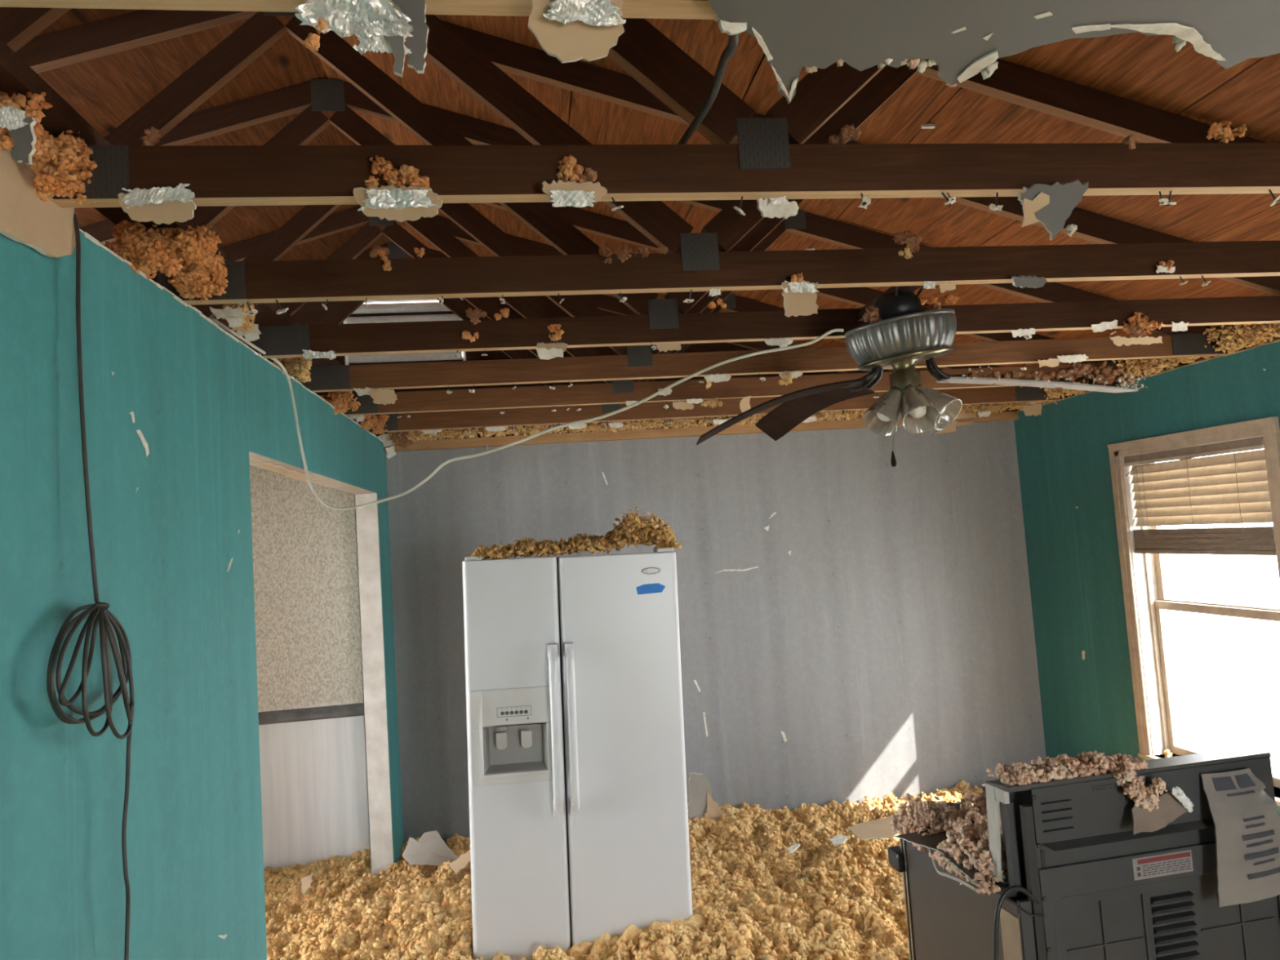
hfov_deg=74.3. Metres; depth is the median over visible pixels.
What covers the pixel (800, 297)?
chunk
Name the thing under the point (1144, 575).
window
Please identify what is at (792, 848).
paper scrap
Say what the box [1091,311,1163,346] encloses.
chunk
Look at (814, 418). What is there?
scrap
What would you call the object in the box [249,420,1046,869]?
wall
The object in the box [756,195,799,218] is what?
chunk
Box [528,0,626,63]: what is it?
chunk
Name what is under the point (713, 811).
chunk
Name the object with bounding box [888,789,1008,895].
heap
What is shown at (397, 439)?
clump
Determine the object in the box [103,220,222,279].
clump
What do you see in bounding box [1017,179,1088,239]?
chunk
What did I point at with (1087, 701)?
wall
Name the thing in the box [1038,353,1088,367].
paper scrap
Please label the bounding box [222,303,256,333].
clump
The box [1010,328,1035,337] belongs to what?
paper scrap
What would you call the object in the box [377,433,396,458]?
paper scrap
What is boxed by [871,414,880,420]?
scrap
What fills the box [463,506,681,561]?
heap
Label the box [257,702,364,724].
trim
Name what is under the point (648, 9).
roof truss
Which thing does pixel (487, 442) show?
top nailer
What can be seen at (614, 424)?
scrap
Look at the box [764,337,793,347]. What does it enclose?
paper scrap
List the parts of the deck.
plywood panel, plywood panel, plywood panel, plywood panel, plywood panel, plywood panel, plywood panel, plywood panel, plywood panel, plywood panel, plywood panel, plywood panel, plywood panel, plywood panel, plywood panel, plywood panel, plywood panel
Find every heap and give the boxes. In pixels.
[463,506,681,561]
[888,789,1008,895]
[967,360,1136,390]
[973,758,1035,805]
[994,750,1147,785]
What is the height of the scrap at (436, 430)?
0.036 m
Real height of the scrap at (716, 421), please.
0.039 m
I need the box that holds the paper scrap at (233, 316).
[208,305,245,327]
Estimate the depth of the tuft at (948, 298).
2.93 m
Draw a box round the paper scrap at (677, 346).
[656,342,681,351]
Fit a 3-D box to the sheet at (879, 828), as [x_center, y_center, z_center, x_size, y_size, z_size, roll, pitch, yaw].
[1.149,1.691,4.090,0.259,0.016,0.240,-3,-4,-8]
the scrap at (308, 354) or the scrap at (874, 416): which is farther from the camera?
the scrap at (874, 416)
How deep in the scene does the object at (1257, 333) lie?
3.77 m
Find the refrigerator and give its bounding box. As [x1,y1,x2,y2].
[462,546,692,959]
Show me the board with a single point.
(16, 76)
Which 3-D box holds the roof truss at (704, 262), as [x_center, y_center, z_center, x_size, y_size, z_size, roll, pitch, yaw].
[-1.039,-1.016,2.118,8.421,1.341,0.043,-3,-4,-8]
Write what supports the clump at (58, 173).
on the torn drywall
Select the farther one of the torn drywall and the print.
the print
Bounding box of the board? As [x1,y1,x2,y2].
[0,38,356,394]
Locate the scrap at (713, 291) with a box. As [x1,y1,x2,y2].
[707,288,726,308]
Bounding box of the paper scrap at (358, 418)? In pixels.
[349,414,364,422]
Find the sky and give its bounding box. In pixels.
[1164,553,1279,777]
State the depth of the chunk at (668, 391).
4.04 m
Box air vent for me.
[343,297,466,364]
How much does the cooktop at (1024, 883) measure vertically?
0.021 m
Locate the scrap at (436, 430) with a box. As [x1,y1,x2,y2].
[422,429,441,433]
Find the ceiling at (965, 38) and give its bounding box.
[707,0,1279,103]
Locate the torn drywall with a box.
[0,149,75,257]
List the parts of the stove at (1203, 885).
paper strip, panel, guard trim, guard trim, guard post, power cord, control panel, panel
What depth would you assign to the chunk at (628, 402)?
4.01 m
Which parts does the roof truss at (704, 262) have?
nail plate, nail plate, nail plate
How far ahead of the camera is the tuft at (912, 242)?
2.29 m
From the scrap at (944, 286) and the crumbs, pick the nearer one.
the scrap at (944, 286)
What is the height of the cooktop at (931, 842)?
0.003 m
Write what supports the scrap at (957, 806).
on the stove at (1203, 885)
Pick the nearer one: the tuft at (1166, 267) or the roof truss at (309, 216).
the tuft at (1166, 267)
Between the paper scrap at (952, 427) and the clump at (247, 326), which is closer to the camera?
the clump at (247, 326)
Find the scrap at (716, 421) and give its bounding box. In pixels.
[712,418,727,425]
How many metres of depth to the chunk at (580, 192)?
1.54 m
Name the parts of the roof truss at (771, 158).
nail plate, nail plate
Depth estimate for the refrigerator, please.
3.55 m
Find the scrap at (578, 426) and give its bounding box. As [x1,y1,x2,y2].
[568,422,586,429]
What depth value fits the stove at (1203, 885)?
2.11 m
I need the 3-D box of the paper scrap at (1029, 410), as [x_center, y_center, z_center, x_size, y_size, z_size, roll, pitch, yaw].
[2.438,-0.432,5.192,0.201,0.077,0.038,-3,-4,-13]
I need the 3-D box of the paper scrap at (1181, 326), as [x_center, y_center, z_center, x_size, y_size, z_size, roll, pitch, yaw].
[1.959,-0.558,3.064,0.075,0.035,0.023,-3,-4,-8]
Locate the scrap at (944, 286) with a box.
[923,280,955,293]
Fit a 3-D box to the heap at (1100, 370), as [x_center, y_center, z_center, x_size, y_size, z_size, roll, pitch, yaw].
[1.290,-0.321,2.693,0.589,0.099,0.133,-3,-4,-8]
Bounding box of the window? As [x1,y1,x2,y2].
[1106,416,1279,806]
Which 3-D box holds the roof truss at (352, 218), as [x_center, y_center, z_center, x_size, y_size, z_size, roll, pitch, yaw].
[-1.358,-0.836,4.530,8.421,1.341,0.050,-3,-4,-8]
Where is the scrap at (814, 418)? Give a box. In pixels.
[802,415,817,422]
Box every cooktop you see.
[894,827,977,880]
[897,822,1026,897]
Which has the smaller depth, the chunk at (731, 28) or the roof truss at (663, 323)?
the chunk at (731, 28)
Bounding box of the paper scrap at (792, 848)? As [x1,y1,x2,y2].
[787,843,799,853]
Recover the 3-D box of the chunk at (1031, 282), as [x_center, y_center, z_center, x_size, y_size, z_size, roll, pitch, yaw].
[1.072,-0.547,2.326,0.107,0.036,0.024,-3,-4,-11]
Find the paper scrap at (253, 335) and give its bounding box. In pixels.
[235,324,261,342]
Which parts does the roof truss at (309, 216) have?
nail plate, nail plate, nail plate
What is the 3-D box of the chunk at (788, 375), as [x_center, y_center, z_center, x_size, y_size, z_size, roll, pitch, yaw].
[0.621,-0.423,3.488,0.090,0.059,0.072,-6,-4,33]
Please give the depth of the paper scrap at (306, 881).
3.99 m
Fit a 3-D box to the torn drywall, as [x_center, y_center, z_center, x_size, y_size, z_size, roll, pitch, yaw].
[-1.004,-0.448,1.362,0.012,0.143,0.340,-3,-4,-8]
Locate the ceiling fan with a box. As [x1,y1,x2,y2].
[696,285,1137,466]
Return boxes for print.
[1137,858,1191,876]
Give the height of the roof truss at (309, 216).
1.341 m
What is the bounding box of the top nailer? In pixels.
[383,411,1018,452]
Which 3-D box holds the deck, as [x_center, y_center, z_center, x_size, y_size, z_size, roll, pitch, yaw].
[-0.958,-1.086,1.489,8.866,1.344,10.974,-3,-4,-8]
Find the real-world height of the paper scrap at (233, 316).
0.058 m
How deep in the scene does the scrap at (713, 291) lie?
2.20 m
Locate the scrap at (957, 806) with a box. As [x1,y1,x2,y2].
[915,800,981,823]
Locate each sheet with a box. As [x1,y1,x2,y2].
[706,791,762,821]
[847,816,899,839]
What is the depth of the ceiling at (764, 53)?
2.88 m
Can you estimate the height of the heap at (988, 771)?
0.163 m
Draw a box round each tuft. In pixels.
[140,126,160,146]
[368,244,424,271]
[462,307,509,342]
[598,243,667,263]
[828,124,862,143]
[892,230,923,259]
[920,293,959,306]
[1122,134,1135,149]
[1155,259,1175,273]
[1205,120,1247,142]
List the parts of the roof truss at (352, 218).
nail plate, nail plate, nail plate, nail plate, nail plate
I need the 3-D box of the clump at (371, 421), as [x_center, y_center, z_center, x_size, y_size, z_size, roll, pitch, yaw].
[-1.340,-0.288,4.258,0.141,0.128,0.117,-1,-5,-37]
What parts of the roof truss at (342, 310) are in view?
nail plate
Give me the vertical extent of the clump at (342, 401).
0.119 m
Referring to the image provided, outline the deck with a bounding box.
[36,8,1279,370]
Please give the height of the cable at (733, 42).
0.178 m
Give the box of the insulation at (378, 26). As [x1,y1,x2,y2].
[294,0,429,77]
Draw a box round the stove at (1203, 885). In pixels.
[888,748,1279,959]
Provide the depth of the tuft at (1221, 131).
1.75 m
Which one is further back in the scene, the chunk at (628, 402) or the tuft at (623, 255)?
the chunk at (628, 402)
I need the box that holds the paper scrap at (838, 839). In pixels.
[829,835,847,845]
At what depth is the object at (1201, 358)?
4.16 m
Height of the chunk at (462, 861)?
0.100 m
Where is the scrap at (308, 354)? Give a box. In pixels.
[302,349,336,359]
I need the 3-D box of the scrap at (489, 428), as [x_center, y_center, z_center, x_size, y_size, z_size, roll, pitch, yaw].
[-0.832,-0.297,4.875,0.121,0.037,0.024,-3,-4,-8]
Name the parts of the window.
casing leg, sill, sash, sash, casing leg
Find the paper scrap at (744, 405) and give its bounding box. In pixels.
[739,395,751,412]
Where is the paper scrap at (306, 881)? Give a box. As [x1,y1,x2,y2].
[301,873,313,896]
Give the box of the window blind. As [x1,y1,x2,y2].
[1123,436,1276,555]
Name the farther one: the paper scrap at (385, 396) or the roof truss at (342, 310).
the roof truss at (342, 310)
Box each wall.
[0,228,403,959]
[211,295,844,395]
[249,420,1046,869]
[1013,339,1279,813]
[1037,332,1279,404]
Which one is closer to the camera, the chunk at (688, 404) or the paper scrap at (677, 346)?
the paper scrap at (677, 346)
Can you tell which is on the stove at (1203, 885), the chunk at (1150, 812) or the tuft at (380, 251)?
the chunk at (1150, 812)
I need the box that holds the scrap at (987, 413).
[977,410,991,417]
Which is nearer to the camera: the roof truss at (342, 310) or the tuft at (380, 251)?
the tuft at (380, 251)
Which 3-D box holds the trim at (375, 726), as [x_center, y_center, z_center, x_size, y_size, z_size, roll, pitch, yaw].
[-1.426,1.136,4.553,0.118,2.125,0.086,-3,-4,-8]
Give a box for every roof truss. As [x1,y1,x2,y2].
[0,0,717,19]
[0,7,1279,315]
[12,17,1279,215]
[15,9,1279,358]
[79,202,1155,417]
[103,78,1256,394]
[220,205,1075,434]
[222,241,1019,440]
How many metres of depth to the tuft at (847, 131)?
1.65 m
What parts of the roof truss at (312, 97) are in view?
nail plate, nail plate, nail plate, nail plate, nail plate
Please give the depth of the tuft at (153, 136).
1.47 m
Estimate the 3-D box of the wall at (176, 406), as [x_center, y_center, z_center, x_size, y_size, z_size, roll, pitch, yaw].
[-0.977,0.719,1.123,0.120,2.444,7.583,-3,-4,-8]
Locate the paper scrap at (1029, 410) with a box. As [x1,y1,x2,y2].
[1022,403,1041,416]
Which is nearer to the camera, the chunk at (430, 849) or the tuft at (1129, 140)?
the tuft at (1129, 140)
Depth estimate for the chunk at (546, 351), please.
2.75 m
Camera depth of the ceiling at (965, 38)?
1.10 m
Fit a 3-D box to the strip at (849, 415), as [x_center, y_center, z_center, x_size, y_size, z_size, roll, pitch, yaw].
[0.447,-0.360,5.163,3.858,0.087,0.231,-3,-4,-8]
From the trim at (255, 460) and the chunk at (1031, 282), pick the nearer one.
the chunk at (1031, 282)
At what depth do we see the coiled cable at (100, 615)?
1.47 m
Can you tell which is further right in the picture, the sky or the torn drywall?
the sky
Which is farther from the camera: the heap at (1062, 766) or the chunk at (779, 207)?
the heap at (1062, 766)
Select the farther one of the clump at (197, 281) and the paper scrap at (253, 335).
the paper scrap at (253, 335)
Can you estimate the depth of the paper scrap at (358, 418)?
4.03 m
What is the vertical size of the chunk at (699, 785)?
0.418 m
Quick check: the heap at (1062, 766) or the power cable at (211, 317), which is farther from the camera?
the power cable at (211, 317)
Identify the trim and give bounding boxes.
[248,451,374,494]
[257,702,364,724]
[354,493,393,875]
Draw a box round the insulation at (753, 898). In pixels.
[263,779,986,959]
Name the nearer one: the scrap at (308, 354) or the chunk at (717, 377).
the scrap at (308, 354)
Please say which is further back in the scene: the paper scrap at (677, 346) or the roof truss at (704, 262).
the paper scrap at (677, 346)
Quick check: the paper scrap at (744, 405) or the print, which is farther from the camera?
the paper scrap at (744, 405)
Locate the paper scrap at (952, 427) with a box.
[937,412,976,433]
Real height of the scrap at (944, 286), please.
0.027 m
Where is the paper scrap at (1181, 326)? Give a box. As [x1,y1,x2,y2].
[1171,320,1188,331]
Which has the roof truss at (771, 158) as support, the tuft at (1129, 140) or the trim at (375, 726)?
the tuft at (1129, 140)
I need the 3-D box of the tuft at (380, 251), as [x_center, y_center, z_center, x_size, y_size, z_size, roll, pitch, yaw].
[-0.606,-0.554,2.113,0.136,0.073,0.058,-3,-4,-8]
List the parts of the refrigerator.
surround panel, door, handle, handle, door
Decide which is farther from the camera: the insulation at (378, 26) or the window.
the window
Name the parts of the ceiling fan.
blade, blade, blade arm, blade arm, lamp shade, bulb, pull chain, bulb, lamp shade, bulb, bulb, lamp shade, lamp shade, blade arm, blade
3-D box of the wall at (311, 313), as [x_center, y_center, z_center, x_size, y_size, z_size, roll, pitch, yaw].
[-1.464,-0.828,5.300,8.200,1.260,0.020,-3,-4,-8]
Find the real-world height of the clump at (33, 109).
0.096 m
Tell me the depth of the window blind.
4.01 m
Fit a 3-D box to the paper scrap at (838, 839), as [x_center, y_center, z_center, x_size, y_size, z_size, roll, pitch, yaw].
[0.927,1.690,3.960,0.072,0.009,0.114,-6,-4,28]
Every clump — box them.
[0,91,53,158]
[22,129,97,204]
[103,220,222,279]
[167,251,228,302]
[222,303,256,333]
[272,357,311,382]
[319,391,360,414]
[360,413,389,434]
[390,431,413,448]
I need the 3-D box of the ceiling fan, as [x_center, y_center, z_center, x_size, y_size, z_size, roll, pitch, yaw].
[0.864,-0.337,2.645,1.361,0.595,0.607,-5,-4,14]
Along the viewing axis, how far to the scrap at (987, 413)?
5.27 m
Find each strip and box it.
[386,403,1011,441]
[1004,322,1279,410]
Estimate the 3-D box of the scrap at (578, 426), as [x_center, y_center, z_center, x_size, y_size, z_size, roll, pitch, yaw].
[-0.364,-0.315,4.938,0.113,0.038,0.023,-3,-4,-13]
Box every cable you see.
[46,210,134,959]
[208,315,844,510]
[677,33,739,144]
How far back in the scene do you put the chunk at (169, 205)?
1.44 m
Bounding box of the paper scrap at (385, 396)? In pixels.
[353,386,397,404]
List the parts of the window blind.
lift cord, ladder cord, tilt cord, ladder cord, rail, ladder cord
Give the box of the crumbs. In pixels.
[961,365,1146,389]
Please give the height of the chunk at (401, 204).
0.122 m
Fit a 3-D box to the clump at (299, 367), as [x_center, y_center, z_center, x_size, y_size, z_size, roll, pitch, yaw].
[-1.257,-0.402,3.055,0.151,0.126,0.109,-3,-4,-8]
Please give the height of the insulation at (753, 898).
0.240 m
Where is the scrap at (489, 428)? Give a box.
[485,426,506,431]
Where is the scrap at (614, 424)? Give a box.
[608,422,623,428]
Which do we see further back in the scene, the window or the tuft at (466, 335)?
the window
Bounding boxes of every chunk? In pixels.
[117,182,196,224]
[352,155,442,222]
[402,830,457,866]
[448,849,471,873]
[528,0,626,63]
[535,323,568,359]
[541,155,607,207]
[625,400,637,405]
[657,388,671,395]
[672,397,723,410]
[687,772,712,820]
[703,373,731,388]
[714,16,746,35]
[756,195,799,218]
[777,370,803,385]
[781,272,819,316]
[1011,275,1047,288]
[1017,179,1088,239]
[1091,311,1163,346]
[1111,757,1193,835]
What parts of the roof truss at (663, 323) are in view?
nail plate, nail plate, nail plate, nail plate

